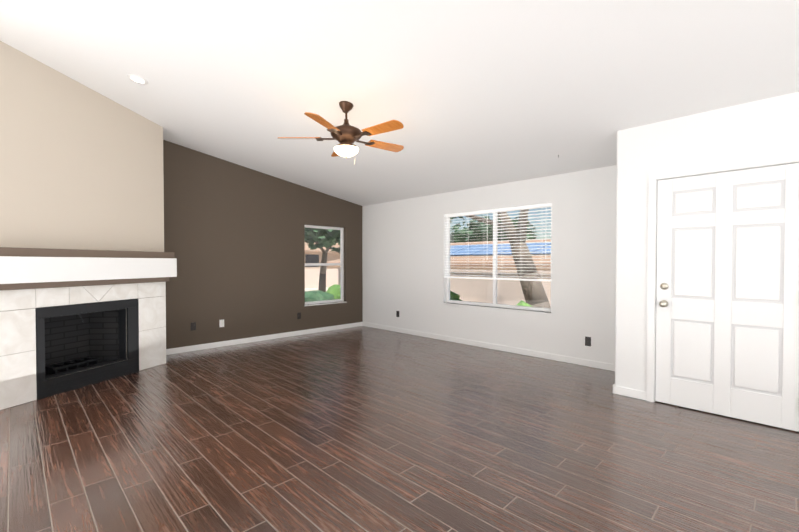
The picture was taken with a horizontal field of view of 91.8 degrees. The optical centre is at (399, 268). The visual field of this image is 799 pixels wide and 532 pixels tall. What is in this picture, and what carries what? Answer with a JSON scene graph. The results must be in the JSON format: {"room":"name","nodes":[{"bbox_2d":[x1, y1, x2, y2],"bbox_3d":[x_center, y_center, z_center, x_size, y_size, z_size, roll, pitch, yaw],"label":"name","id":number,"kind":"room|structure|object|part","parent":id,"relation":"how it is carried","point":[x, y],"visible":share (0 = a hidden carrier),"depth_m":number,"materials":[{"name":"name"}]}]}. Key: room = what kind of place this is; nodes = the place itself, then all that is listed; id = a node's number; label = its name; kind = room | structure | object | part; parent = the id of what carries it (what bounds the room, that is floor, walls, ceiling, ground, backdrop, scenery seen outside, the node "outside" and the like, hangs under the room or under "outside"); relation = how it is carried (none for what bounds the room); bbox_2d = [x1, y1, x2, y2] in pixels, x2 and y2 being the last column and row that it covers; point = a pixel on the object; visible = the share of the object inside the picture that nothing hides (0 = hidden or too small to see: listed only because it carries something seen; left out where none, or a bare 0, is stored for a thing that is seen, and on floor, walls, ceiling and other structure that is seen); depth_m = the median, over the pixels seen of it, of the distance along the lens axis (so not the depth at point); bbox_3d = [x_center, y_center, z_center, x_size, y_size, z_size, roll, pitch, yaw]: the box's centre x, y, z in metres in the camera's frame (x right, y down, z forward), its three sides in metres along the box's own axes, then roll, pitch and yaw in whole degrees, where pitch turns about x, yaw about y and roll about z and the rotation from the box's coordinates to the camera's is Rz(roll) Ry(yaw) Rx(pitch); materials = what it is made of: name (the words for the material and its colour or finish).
{"room":"living room","nodes":[
{"label":"living room","id":0,"kind":"room"},
{"bbox_2d":[0,41,163,379],"bbox_3d":[-3.575,-0.469,3.838,1.690,3.392,2.352,1,1,45],"label":"wall","id":1,"kind":"structure","parent":0,"point":[81,166],"depth_m":3.91,"materials":[{"name":"beige paint"}]},
{"bbox_2d":[163,140,362,348],"bbox_3d":[-3.619,-0.639,5.092,0.150,3.694,7.960,1,1,45],"label":"wall","id":2,"kind":"structure","parent":0,"point":[234,237],"depth_m":6.12,"materials":[{"name":"brown paint"}]},
{"bbox_2d":[191,322,195,330],"bbox_3d":[-2.998,0.842,5.625,0.008,0.114,0.070,1,1,45],"label":"electrical outlet","id":3,"kind":"object","parent":2,"relation":"attached to","point":[193,325],"visible":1,"depth_m":5.62,"materials":[{"name":"black plastic"}]},
{"bbox_2d":[219,319,223,326],"bbox_3d":[-2.712,0.838,5.910,0.008,0.114,0.070,1,1,45],"label":"electrical outlet","id":4,"kind":"object","parent":2,"relation":"attached to","point":[221,323],"visible":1,"depth_m":5.90,"materials":[{"name":"white plastic"}]},
{"bbox_2d":[166,322,361,354],"bbox_3d":[-2.046,1.144,6.578,0.012,0.082,3.647,1,1,45],"label":"baseboard","id":5,"kind":"structure","parent":2,"relation":"attached to","point":[235,342],"depth_m":6.27,"materials":[{"name":"white wood"}]},
{"bbox_2d":[304,225,343,304],"bbox_3d":[-1.442,-0.072,7.314,0.050,1.449,0.918,1,1,45],"label":"window","id":6,"kind":"structure","parent":2,"relation":"in","point":[341,265],"depth_m":7.45,"materials":[{"name":"glass"}]},
{"bbox_2d":[304,301,346,305],"bbox_3d":[-1.393,0.663,7.277,0.087,0.018,0.939,1,1,45],"label":"sill","id":7,"kind":"structure","parent":2,"relation":"attached to","point":[325,303],"depth_m":7.24,"materials":[{"name":"white wood"}]},
{"bbox_2d":[0,326,798,531],"bbox_3d":[-0.423,1.315,2.032,9.040,0.120,8.110,1,1,45],"label":"floor","id":8,"kind":"structure","parent":0,"point":[361,429],"depth_m":2.65,"materials":[{"name":"brown wood"}]},
{"bbox_2d":[0,247,176,409],"bbox_3d":[-3.235,0.516,4.043,1.198,1.415,1.792,1,1,45],"label":"fireplace","id":9,"kind":"object","parent":8,"relation":"on","point":[63,312],"visible":1,"depth_m":4.04,"materials":[{"name":"grey tile"}]},
{"bbox_3d":[-3.255,0.793,4.107,0.520,0.860,0.905,1,1,45],"label":"frame","id":10,"kind":"part","parent":9,"relation":"part of","materials":[{"name":"black metal"}]},
{"bbox_2d":[0,0,798,205],"bbox_3d":[-0.472,-1.891,1.933,9.040,1.435,7.970,1,1,45],"label":"ceiling","id":11,"kind":"structure","parent":0,"point":[468,94],"depth_m":3.19,"materials":[{"name":"white paint"}]},
{"bbox_2d":[127,74,147,84],"bbox_3d":[-2.556,-1.843,3.778,0.176,0.030,0.174,1,1,45],"label":"recessed light","id":12,"kind":"object","parent":11,"relation":"in","point":[139,80],"visible":1,"depth_m":3.77,"materials":[{"name":"white plastic"}]},
{"bbox_2d":[277,101,403,157],"bbox_3d":[-0.486,-1.331,3.823,1.285,0.596,1.290,1,1,45],"label":"ceiling fan","id":13,"kind":"object","parent":11,"relation":"hanging from","point":[346,135],"visible":1,"depth_m":3.74,"materials":[{"name":"brown wood"}]},
{"bbox_2d":[362,165,616,363],"bbox_3d":[1.036,-0.149,6.180,5.206,2.680,0.150,1,1,45],"label":"wall","id":14,"kind":"structure","parent":0,"point":[403,257],"depth_m":5.51,"materials":[{"name":"white paint"}]},
{"bbox_2d":[362,322,614,370],"bbox_3d":[0.978,1.151,6.142,4.905,0.082,0.012,1,1,45],"label":"baseboard","id":15,"kind":"structure","parent":14,"relation":"attached to","point":[584,362],"depth_m":5.58,"materials":[{"name":"white wood"}]},
{"bbox_2d":[443,303,551,313],"bbox_3d":[1.388,0.586,5.777,1.830,0.018,0.087,1,1,45],"label":"sill","id":16,"kind":"structure","parent":14,"relation":"attached to","point":[521,310],"depth_m":5.61,"materials":[{"name":"white wood"}]},
{"bbox_2d":[446,206,551,311],"bbox_3d":[1.437,-0.154,5.814,1.809,1.459,0.050,1,1,45],"label":"window","id":17,"kind":"structure","parent":14,"relation":"in","point":[494,284],"depth_m":5.80,"materials":[{"name":"white plastic"}]},
{"bbox_2d":[444,209,492,278],"bbox_3d":[1.071,-0.363,6.085,0.897,1.041,0.054,1,1,45],"label":"window blind","id":18,"kind":"object","parent":17,"relation":"attached to","point":[469,213],"visible":0.94,"depth_m":6.06,"materials":[{"name":"white plastic"}]},
{"bbox_2d":[493,203,551,280],"bbox_3d":[1.711,-0.353,5.445,0.897,1.041,0.054,1,1,45],"label":"window blind","id":19,"kind":"object","parent":17,"relation":"attached to","point":[523,207],"visible":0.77,"depth_m":5.43,"materials":[{"name":"white plastic"}]},
{"bbox_2d":[585,336,590,345],"bbox_3d":[2.332,0.902,4.788,0.070,0.114,0.008,1,1,45],"label":"electrical outlet","id":20,"kind":"object","parent":14,"relation":"attached to","point":[587,341],"visible":1,"depth_m":4.79,"materials":[{"name":"black"}]},
{"bbox_2d":[615,92,798,399],"bbox_3d":[3.571,-0.048,2.430,3.984,2.593,0.150,1,1,45],"label":"wall","id":21,"kind":"structure","parent":0,"point":[764,128],"depth_m":3.56,"materials":[{"name":"white paint"}]},
{"bbox_2d":[612,384,623,393],"bbox_3d":[2.400,1.182,4.104,0.013,0.082,0.860,1,1,45],"label":"baseboard","id":22,"kind":"structure","parent":21,"relation":"attached to","point":[615,389],"depth_m":3.78,"materials":[{"name":"white wood"}]},
{"bbox_2d":[646,153,798,401],"bbox_3d":[2.732,0.185,3.260,1.073,2.101,0.166,1,1,45],"label":"door frame","id":23,"kind":"structure","parent":21,"relation":"attached to","point":[652,247],"depth_m":3.55,"materials":[{"name":"white wood"}]},
{"bbox_2d":[655,163,798,431],"bbox_3d":[2.684,0.214,3.213,0.945,2.028,0.114,1,1,45],"label":"door","id":24,"kind":"structure","parent":21,"relation":"in","point":[727,311],"depth_m":3.19,"materials":[{"name":"white wood"}]},
{"bbox_3d":[2.379,0.241,3.488,0.064,0.220,0.070,1,1,45],"label":"knob","id":25,"kind":"part","parent":24,"relation":"part of","materials":[{"name":"silver metal"}]},
{"bbox_3d":[2.699,0.151,3.226,0.675,1.630,0.010,1,1,45],"label":"panel","id":26,"kind":"part","parent":24,"relation":"part of","materials":[{"name":"white paint"}]},
{"label":"outside","id":27,"kind":"structure","parent":0,"visible":0},
{"bbox_2d":[305,287,327,290],"bbox_3d":[-1.863,1.073,33.445,90.000,0.100,95.000,1,1,45],"label":"ground","id":28,"kind":"structure","parent":27,"point":[308,289],"depth_m":22.06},
{"bbox_2d":[305,290,334,301],"bbox_3d":[-2.599,1.057,11.286,1.248,0.833,1.425,1,1,45],"label":"bush","id":29,"kind":"object","parent":28,"relation":"on","point":[311,295],"depth_m":11.09,"materials":[{"name":"green plant"}]},
{"bbox_2d":[305,269,337,288],"bbox_3d":[-7.336,0.635,21.232,0.200,1.150,12.000,1,1,45],"label":"wall","id":30,"kind":"structure","parent":28,"relation":"on","point":[312,277],"depth_m":23.46,"materials":[{"name":"beige paint"}]},
{"bbox_2d":[304,227,339,291],"bbox_3d":[-3.144,-1.144,16.816,3.775,4.860,6.634,1,1,45],"label":"tree","id":31,"kind":"object","parent":28,"relation":"on","point":[311,239],"depth_m":16.18,"materials":[{"name":"green plant"}]},
{"bbox_2d":[305,243,339,268],"bbox_3d":[-12.216,-1.163,37.399,11.000,4.250,21.000,1,1,45],"label":"house","id":32,"kind":"structure","parent":28,"relation":"on","point":[317,251],"depth_m":35.03,"materials":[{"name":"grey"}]},
{"bbox_2d":[326,284,339,298],"bbox_3d":[-2.240,1.013,14.711,1.034,0.812,1.062,1,1,45],"label":"bush","id":33,"kind":"object","parent":28,"relation":"on","point":[333,287],"depth_m":14.39,"materials":[{"name":"green plant"}]},
{"bbox_2d":[320,238,550,271],"bbox_3d":[6.417,0.109,26.154,23.000,3.950,13.000,1,1,45],"label":"house","id":34,"kind":"structure","parent":28,"relation":"on","point":[486,250],"depth_m":20.90,"materials":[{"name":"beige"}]},
{"bbox_2d":[338,268,550,305],"bbox_3d":[4.756,0.731,11.701,21.900,1.250,0.300,1,1,45],"label":"wall","id":35,"kind":"structure","parent":28,"relation":"on","point":[465,290],"depth_m":13.26,"materials":[{"name":"beige paint"}]},
{"bbox_2d":[450,291,461,300],"bbox_3d":[1.498,1.041,11.843,1.030,0.790,0.998,1,1,45],"label":"bush","id":36,"kind":"object","parent":28,"relation":"on","point":[452,295],"depth_m":11.64,"materials":[{"name":"green plant"}]},
{"bbox_2d":[450,215,538,242],"bbox_3d":[8.310,-2.108,36.429,8.848,6.169,6.307,1,1,45],"label":"tree","id":37,"kind":"object","parent":28,"relation":"on","point":[475,230],"depth_m":35.70,"materials":[{"name":"green plant"}]},
{"bbox_2d":[450,209,549,307],"bbox_3d":[1.841,-1.714,10.005,6.333,6.371,3.360,1,1,45],"label":"trunk","id":38,"kind":"object","parent":28,"relation":"on","point":[528,291],"depth_m":8.75,"materials":[{"name":"brown plant"}]},
{"bbox_2d":[517,301,530,306],"bbox_3d":[2.582,1.030,7.246,1.373,0.877,1.214,1,1,45],"label":"bush","id":39,"kind":"object","parent":28,"relation":"on","point":[522,303],"depth_m":7.17,"materials":[{"name":"green plant"}]}
]}

